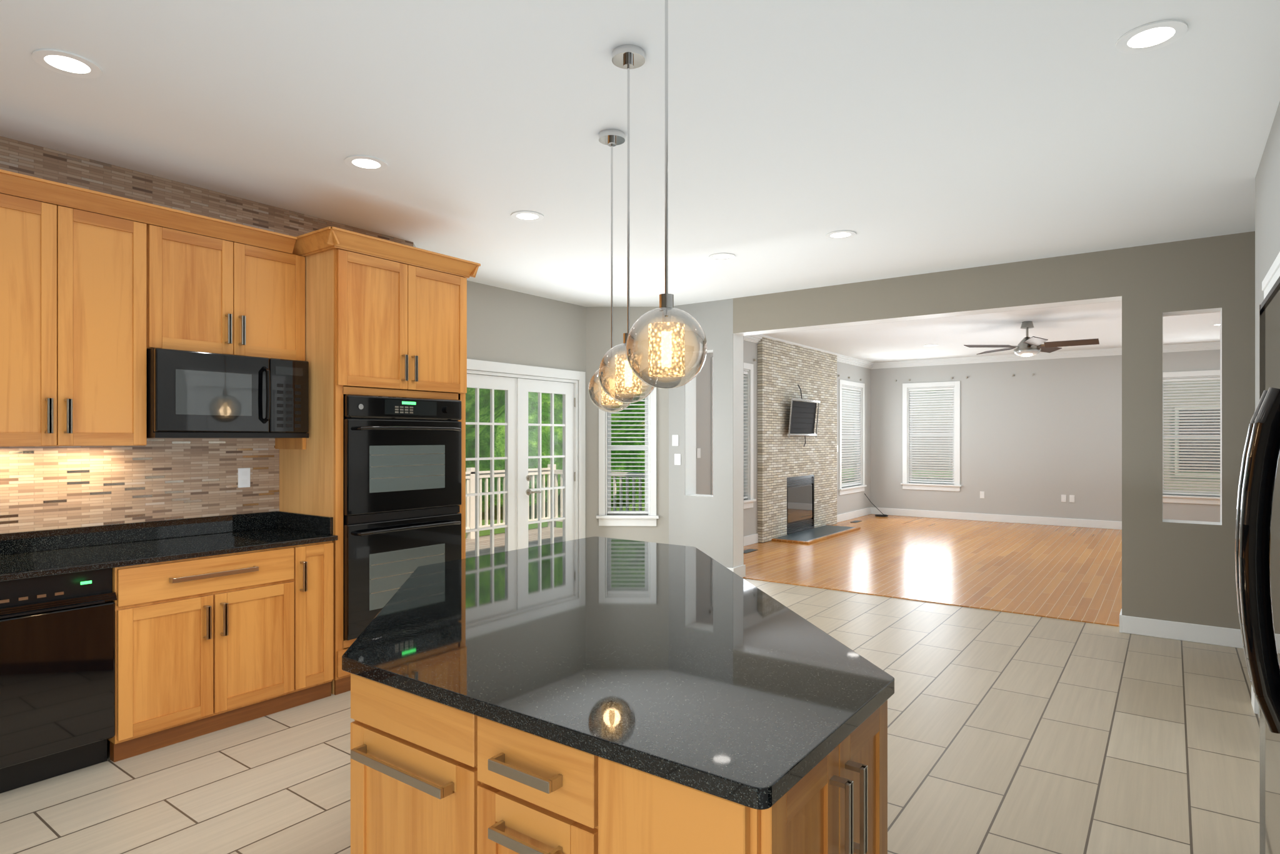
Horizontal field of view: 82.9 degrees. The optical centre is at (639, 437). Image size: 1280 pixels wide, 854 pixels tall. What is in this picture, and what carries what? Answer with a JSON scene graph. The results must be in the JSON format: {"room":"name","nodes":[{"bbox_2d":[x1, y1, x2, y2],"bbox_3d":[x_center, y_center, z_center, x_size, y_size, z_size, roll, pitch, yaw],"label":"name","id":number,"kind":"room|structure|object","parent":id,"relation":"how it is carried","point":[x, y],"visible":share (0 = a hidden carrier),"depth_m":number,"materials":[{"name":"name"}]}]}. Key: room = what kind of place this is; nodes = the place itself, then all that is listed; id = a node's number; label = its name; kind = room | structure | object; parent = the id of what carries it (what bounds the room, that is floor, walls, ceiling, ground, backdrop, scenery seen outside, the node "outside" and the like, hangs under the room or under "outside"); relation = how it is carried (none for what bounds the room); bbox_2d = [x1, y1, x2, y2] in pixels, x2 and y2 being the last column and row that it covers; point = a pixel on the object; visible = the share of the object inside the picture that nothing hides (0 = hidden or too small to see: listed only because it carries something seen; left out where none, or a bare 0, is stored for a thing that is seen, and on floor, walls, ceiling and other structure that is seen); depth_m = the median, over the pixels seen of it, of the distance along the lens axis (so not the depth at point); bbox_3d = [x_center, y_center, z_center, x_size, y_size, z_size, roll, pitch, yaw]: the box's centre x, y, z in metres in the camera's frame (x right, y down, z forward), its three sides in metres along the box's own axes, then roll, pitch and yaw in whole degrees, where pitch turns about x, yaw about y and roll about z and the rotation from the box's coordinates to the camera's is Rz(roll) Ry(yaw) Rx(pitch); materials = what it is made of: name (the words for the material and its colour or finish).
{"room":"kitchen","nodes":[
{"label":"kitchen","id":0,"kind":"room"},
{"bbox_2d":[0,578,1259,853],"bbox_3d":[0.307,1.530,2.676,7.910,0.120,8.920,0,0,36],"label":"floor","id":1,"kind":"structure","parent":0,"point":[1011,733],"depth_m":3.29,"materials":[{"name":"beige tile"}]},
{"bbox_2d":[0,567,116,793],"bbox_3d":[-2.770,1.028,3.189,0.640,0.877,0.602,0,0,36],"label":"dishwasher","id":2,"kind":"object","parent":1,"relation":"on","point":[57,674],"visible":0.92,"depth_m":3.09,"materials":[{"name":"black metal"}]},
{"bbox_2d":[107,540,333,761],"bbox_3d":[-2.306,1.028,3.879,0.647,0.884,1.052,0,0,36],"label":"base cabinet","id":3,"kind":"object","parent":1,"relation":"on","point":[204,645],"visible":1,"depth_m":3.60,"materials":[{"name":"brown wood"}]},
{"bbox_2d":[0,510,338,581],"bbox_3d":[-3.240,0.519,2.598,0.658,0.128,4.258,0,0,36],"label":"countertop","id":4,"kind":"structure","parent":3,"relation":"on","point":[29,554],"depth_m":3.73,"materials":[{"name":"black stone"}]},
{"bbox_2d":[279,226,480,694],"bbox_3d":[-1.681,0.145,4.684,0.705,2.650,1.099,0,0,36],"label":"tall cabinet","id":5,"kind":"object","parent":1,"relation":"on","point":[384,317],"visible":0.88,"depth_m":4.32,"materials":[{"name":"brown wood"}]},
{"bbox_2d":[343,394,461,639],"bbox_3d":[-1.639,0.460,4.644,0.663,1.416,0.830,0,0,36],"label":"double wall oven","id":6,"kind":"object","parent":5,"relation":"in","point":[402,485],"visible":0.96,"depth_m":4.40,"materials":[{"name":"black metal"}]},
{"bbox_2d":[341,666,894,853],"bbox_3d":[-0.023,1.030,2.569,2.104,0.880,2.104,0,0,36],"label":"kitchen island","id":7,"kind":"object","parent":1,"relation":"on","point":[430,774],"depth_m":1.47,"materials":[{"name":"brown wood"}]},
{"bbox_2d":[341,536,894,803],"bbox_3d":[-0.029,0.573,2.610,2.105,0.036,2.105,0,0,36],"label":"island countertop","id":8,"kind":"structure","parent":7,"relation":"on","point":[663,657],"depth_m":1.82,"materials":[{"name":"black stone"}]},
{"bbox_2d":[1235,276,1279,853],"bbox_3d":[1.614,0.579,1.021,1.205,1.777,0.915,0,0,36],"label":"refrigerator","id":9,"kind":"object","parent":1,"relation":"on","point":[1257,550],"visible":1,"depth_m":1.26,"materials":[{"name":"black metal"}]},
{"bbox_2d":[0,101,1279,716],"bbox_3d":[2.867,0.020,5.295,8.940,2.900,16.170,0,0,36],"label":"wall","id":10,"kind":"structure","parent":0,"point":[1044,437],"depth_m":7.92,"materials":[{"name":"paint"}]},
{"bbox_2d":[0,186,167,446],"bbox_3d":[-2.825,-0.525,3.450,0.318,1.130,0.866,0,0,36],"label":"upper cabinet","id":11,"kind":"object","parent":10,"relation":"attached to","point":[100,293],"depth_m":3.42,"materials":[{"name":"brown wood"}]},
{"bbox_2d":[167,221,304,360],"bbox_3d":[-2.362,-0.771,4.081,0.318,0.638,0.824,0,0,36],"label":"upper cabinet","id":12,"kind":"object","parent":10,"relation":"attached to","point":[227,294],"depth_m":3.99,"materials":[{"name":"brown wood"}]},
{"bbox_2d":[146,348,308,438],"bbox_3d":[-2.314,-0.223,4.033,0.454,0.450,0.798,0,0,36],"label":"over-the-range microwave","id":13,"kind":"object","parent":12,"relation":"attached to","point":[194,394],"visible":0.98,"depth_m":3.87,"materials":[{"name":"black"}]},
{"bbox_2d":[238,467,249,487],"bbox_3d":[-2.368,0.240,4.338,0.009,0.116,0.070,0,0,36],"label":"outlet","id":14,"kind":"object","parent":10,"relation":"attached to","point":[244,477],"visible":1,"depth_m":4.33,"materials":[{"name":"white plastic"}]},
{"bbox_2d":[465,358,585,558],"bbox_3d":[-1.186,0.378,7.145,0.212,2.185,1.910,0,0,36],"label":"french door","id":15,"kind":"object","parent":10,"relation":"attached to","point":[517,388],"visible":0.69,"depth_m":7.22,"materials":[{"name":"white"}]},
{"bbox_2d":[696,448,700,458],"bbox_3d":[0.719,0.190,8.885,0.007,0.120,0.080,0,0,36],"label":"outlet plates","id":16,"kind":"object","parent":10,"relation":"attached to","point":[698,449],"depth_m":8.88,"materials":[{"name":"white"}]},
{"bbox_2d":[711,356,756,508],"bbox_3d":[1.188,-0.025,9.608,0.190,1.980,1.160,0,0,36],"label":"window","id":17,"kind":"structure","parent":10,"relation":"in","point":[748,435],"depth_m":9.96,"materials":[{"name":"white wood"}]},
{"bbox_2d":[743,334,873,368],"bbox_3d":[2.390,-1.375,11.089,0.095,0.110,6.870,0,0,36],"label":"crown molding","id":18,"kind":"structure","parent":10,"relation":"attached to","point":[841,358],"depth_m":12.37,"materials":[{"name":"white wood"}]},
{"bbox_2d":[838,379,866,494],"bbox_3d":[3.805,-0.005,13.176,0.190,2.020,1.310,0,0,36],"label":"window","id":19,"kind":"structure","parent":10,"relation":"in","point":[855,415],"depth_m":13.22,"materials":[{"name":"white"}]},
{"bbox_2d":[710,352,1033,381],"bbox_3d":[3.780,-1.075,10.706,2.791,0.030,6.061,0,0,36],"label":"curtain hooks","id":20,"kind":"object","parent":10,"relation":"attached to","point":[838,375],"visible":0.83,"depth_m":12.92,"materials":[{"name":"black metal"}]},
{"bbox_2d":[900,380,961,491],"bbox_3d":[5.369,-0.025,13.356,1.060,1.980,0.190,0,0,36],"label":"window","id":21,"kind":"structure","parent":10,"relation":"in","point":[909,409],"depth_m":13.34,"materials":[{"name":"white"}]},
{"bbox_2d":[980,491,984,498],"bbox_3d":[6.042,1.010,12.801,0.072,0.120,0.007,0,0,36],"label":"outlet plates","id":22,"kind":"object","parent":10,"relation":"attached to","point":[982,493],"depth_m":12.80,"materials":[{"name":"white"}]},
{"bbox_2d":[727,506,1258,713],"bbox_3d":[4.617,1.405,7.707,8.670,0.130,9.910,0,0,36],"label":"baseboard","id":23,"kind":"structure","parent":10,"relation":"attached to","point":[1199,633],"depth_m":7.46,"materials":[{"name":"white wood"}]},
{"bbox_2d":[873,341,1219,368],"bbox_3d":[7.717,-1.375,11.518,8.179,0.110,0.095,0,0,36],"label":"crown molding","id":24,"kind":"structure","parent":10,"relation":"attached to","point":[1167,348],"depth_m":12.23,"materials":[{"name":"white wood"}]},
{"bbox_2d":[1061,494,1066,501],"bbox_3d":[7.050,1.010,12.062,0.072,0.120,0.007,0,0,36],"label":"outlet plates","id":25,"kind":"object","parent":10,"relation":"attached to","point":[1063,497],"depth_m":12.06,"materials":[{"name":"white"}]},
{"bbox_2d":[1069,495,1074,502],"bbox_3d":[7.146,1.010,11.991,0.072,0.120,0.007,0,0,36],"label":"outlet plates","id":26,"kind":"object","parent":10,"relation":"attached to","point":[1071,497],"depth_m":11.99,"materials":[{"name":"white plastic"}]},
{"bbox_2d":[1163,370,1219,504],"bbox_3d":[8.457,-0.005,11.091,1.060,2.020,0.190,0,0,36],"label":"window","id":27,"kind":"structure","parent":10,"relation":"in","point":[1168,377],"depth_m":11.08,"materials":[{"name":"white"}]},
{"bbox_2d":[1261,251,1279,299],"bbox_3d":[2.615,0.370,2.937,0.118,2.200,1.090,0,0,36],"label":"door frame","id":28,"kind":"structure","parent":10,"relation":"in","point":[1271,277],"depth_m":3.08,"materials":[{"name":"white wood"}]},
{"bbox_2d":[0,0,1279,362],"bbox_3d":[2.867,-1.490,5.295,8.940,0.120,16.170,0,0,36],"label":"ceiling","id":29,"kind":"structure","parent":0,"point":[907,137],"depth_m":3.35,"materials":[{"name":"white paint"}]},
{"bbox_2d":[31,48,101,78],"bbox_3d":[-2.186,-1.426,2.769,0.210,0.006,0.210,0,0,36],"label":"recessed light","id":30,"kind":"object","parent":29,"relation":"in","point":[67,61],"visible":1,"depth_m":2.76,"materials":[{"name":"white"}]},
{"bbox_2d":[344,155,387,171],"bbox_3d":[-1.424,-1.426,3.773,0.210,0.006,0.210,0,0,36],"label":"recessed light","id":31,"kind":"object","parent":29,"relation":"in","point":[370,162],"visible":0.94,"depth_m":3.76,"materials":[{"name":"white"}]},
{"bbox_2d":[510,210,543,221],"bbox_3d":[-0.726,-1.426,4.675,0.210,0.006,0.210,0,0,36],"label":"recessed light","id":32,"kind":"object","parent":29,"relation":"in","point":[527,215],"visible":0.96,"depth_m":4.67,"materials":[{"name":"white"}]},
{"bbox_2d":[588,128,634,412],"bbox_3d":[-0.132,-0.774,3.421,0.224,1.311,0.224,0,0,36],"label":"pendant light","id":33,"kind":"object","parent":29,"relation":"hanging from","point":[612,138],"visible":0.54,"depth_m":3.39,"materials":[{"name":"silver metal"}]},
{"bbox_2d":[598,44,658,403],"bbox_3d":[-0.043,-0.779,2.698,0.224,1.301,0.224,0,0,36],"label":"pendant light","id":34,"kind":"object","parent":29,"relation":"hanging from","point":[627,381],"visible":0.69,"depth_m":2.66,"materials":[{"name":"silver metal"}]},
{"bbox_2d":[625,0,707,389],"bbox_3d":[0.073,-0.781,1.993,0.224,1.296,0.224,0,0,36],"label":"pendant light","id":35,"kind":"object","parent":29,"relation":"hanging from","point":[665,342],"visible":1,"depth_m":1.95,"materials":[{"name":"clear glass"}]},
{"bbox_2d":[708,252,734,259],"bbox_3d":[0.645,-1.426,5.715,0.210,0.006,0.210,0,0,36],"label":"recessed light","id":36,"kind":"object","parent":29,"relation":"in","point":[724,255],"visible":0.92,"depth_m":5.70,"materials":[{"name":"white"}]},
{"bbox_2d":[825,230,856,239],"bbox_3d":[1.412,-1.426,5.103,0.210,0.006,0.210,0,0,36],"label":"recessed light","id":37,"kind":"object","parent":29,"relation":"in","point":[842,234],"visible":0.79,"depth_m":5.10,"materials":[{"name":"white"}]},
{"bbox_2d":[923,344,938,346],"bbox_3d":[4.501,-1.426,11.209,0.210,0.006,0.210,0,0,36],"label":"recessed light","id":38,"kind":"object","parent":29,"relation":"in","point":[930,345],"visible":0.96,"depth_m":11.21,"materials":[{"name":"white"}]},
{"bbox_2d":[963,321,1099,356],"bbox_3d":[4.822,-1.213,8.928,1.405,0.432,1.475,0,0,36],"label":"ceiling fan","id":39,"kind":"object","parent":29,"relation":"hanging from","point":[1027,346],"visible":1,"depth_m":8.86,"materials":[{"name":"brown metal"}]},
{"bbox_2d":[1115,19,1188,53],"bbox_3d":[1.821,-1.426,2.583,0.210,0.006,0.210,0,0,36],"label":"recessed light","id":40,"kind":"object","parent":29,"relation":"in","point":[1151,34],"visible":1,"depth_m":2.58,"materials":[{"name":"white"}]},
{"bbox_2d":[1210,323,1219,325],"bbox_3d":[7.323,-1.426,9.139,0.210,0.006,0.210,0,0,36],"label":"recessed light","id":41,"kind":"object","parent":29,"relation":"in","point":[1217,324],"visible":0.48,"depth_m":9.15,"materials":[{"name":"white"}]},
{"bbox_2d":[742,513,1121,626],"bbox_3d":[5.675,1.526,8.735,8.480,0.128,7.300,0,0,36],"label":"floor","id":42,"kind":"structure","parent":0,"point":[1072,573],"depth_m":8.38,"materials":[{"name":"brown wood"}]},
{"bbox_2d":[743,548,758,553],"bbox_3d":[1.389,1.466,9.367,0.120,0.006,0.350,0,0,36],"label":"floor vent","id":43,"kind":"object","parent":42,"relation":"in","point":[747,550],"depth_m":9.40,"materials":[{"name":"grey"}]},
{"bbox_2d":[757,336,860,543],"bbox_3d":[2.728,0.020,11.089,0.638,2.896,2.790,0,0,36],"label":"stone fireplace","id":44,"kind":"object","parent":42,"relation":"on","point":[797,485],"visible":0.98,"depth_m":10.92,"materials":[{"name":"grey stone"}]},
{"bbox_2d":[786,384,819,446],"bbox_3d":[2.449,-0.331,10.977,0.160,0.949,1.040,0,0,36],"label":"wall-mounted tv","id":45,"kind":"object","parent":44,"relation":"attached to","point":[802,418],"visible":1,"depth_m":10.94,"materials":[{"name":"black"}]},
{"bbox_2d":[850,520,861,522],"bbox_3d":[3.775,1.466,12.671,0.100,0.006,0.300,0,0,36],"label":"floor vent","id":46,"kind":"object","parent":42,"relation":"in","point":[856,520],"depth_m":12.62,"materials":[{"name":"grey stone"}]},
{"bbox_2d":[864,493,888,516],"bbox_3d":[4.425,1.257,13.561,0.425,0.420,0.238,0,0,36],"label":"cable","id":47,"kind":"object","parent":42,"relation":"on","point":[882,515],"visible":1,"depth_m":13.59,"materials":[{"name":"black plastic"}]},
{"bbox_2d":[668,231,1254,629],"bbox_3d":[3.075,0.020,6.035,7.180,2.900,0.230,0,0,36],"label":"wall","id":48,"kind":"structure","parent":0,"point":[1180,570],"depth_m":5.46,"materials":[{"name":"grey paint"}]},
{"bbox_2d":[596,378,658,526],"bbox_3d":[-0.135,0.133,7.964,0.680,1.665,0.175,0,0,1],"label":"window","id":49,"kind":"structure","parent":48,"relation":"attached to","point":[649,447],"depth_m":7.92,"materials":[{"name":"white"}]},
{"bbox_2d":[672,435,678,445],"bbox_3d":[0.383,0.031,7.860,0.080,0.120,0.010,0,0,36],"label":"light switch","id":50,"kind":"object","parent":48,"relation":"attached to","point":[675,437],"depth_m":7.85,"materials":[{"name":"white plastic"}]},
{"bbox_2d":[674,453,680,464],"bbox_3d":[0.407,0.234,7.842,0.080,0.120,0.010,0,0,36],"label":"light switch","id":51,"kind":"object","parent":48,"relation":"attached to","point":[677,456],"depth_m":7.84,"materials":[{"name":"white plastic"}]},
{"label":"outside","id":52,"kind":"structure","parent":0,"visible":0},
{"bbox_2d":[465,526,562,558],"bbox_3d":[-2.331,1.550,8.531,3.250,0.080,7.000,0,0,36],"label":"floor","id":53,"kind":"structure","parent":52,"point":[499,542],"depth_m":10.58,"materials":[{"name":"beige wood"}]},
{"bbox_2d":[465,463,550,539],"bbox_3d":[-3.549,0.980,9.424,0.130,1.060,7.100,0,0,36],"label":"deck railing","id":54,"kind":"object","parent":53,"relation":"on","point":[534,470],"depth_m":11.14,"materials":[{"name":"white wood"}]},
{"bbox_2d":[553,463,644,526],"bbox_3d":[-0.217,0.980,11.320,3.000,1.060,0.060,0,0,36],"label":"deck railing","id":55,"kind":"object","parent":53,"relation":"on","point":[620,476],"depth_m":11.37,"materials":[{"name":"white wood"}]},
{"bbox_2d":[465,468,952,538],"bbox_3d":[-1.612,2.020,10.483,75.000,0.100,75.000,0,0,36],"label":"lawn","id":56,"kind":"structure","parent":52,"point":[536,524],"depth_m":19.62,"materials":[{"name":"green plant"}]},
{"bbox_2d":[465,386,944,511],"bbox_3d":[6.008,-3.460,19.543,35.625,13.917,33.800,0,0,36],"label":"trees","id":57,"kind":"object","parent":56,"relation":"on","point":[500,434],"depth_m":16.97,"materials":[{"name":"green plant"}]},
{"bbox_2d":[1163,380,1219,493],"bbox_3d":[15.740,-2.380,15.118,11.100,8.700,6.600,0,0,36],"label":"window blind","id":58,"kind":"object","parent":56,"relation":"on","point":[1192,439],"depth_m":14.70,"materials":[{"name":"siding"},{"name":"glass"},{"name":"white painted trim"}]}
]}

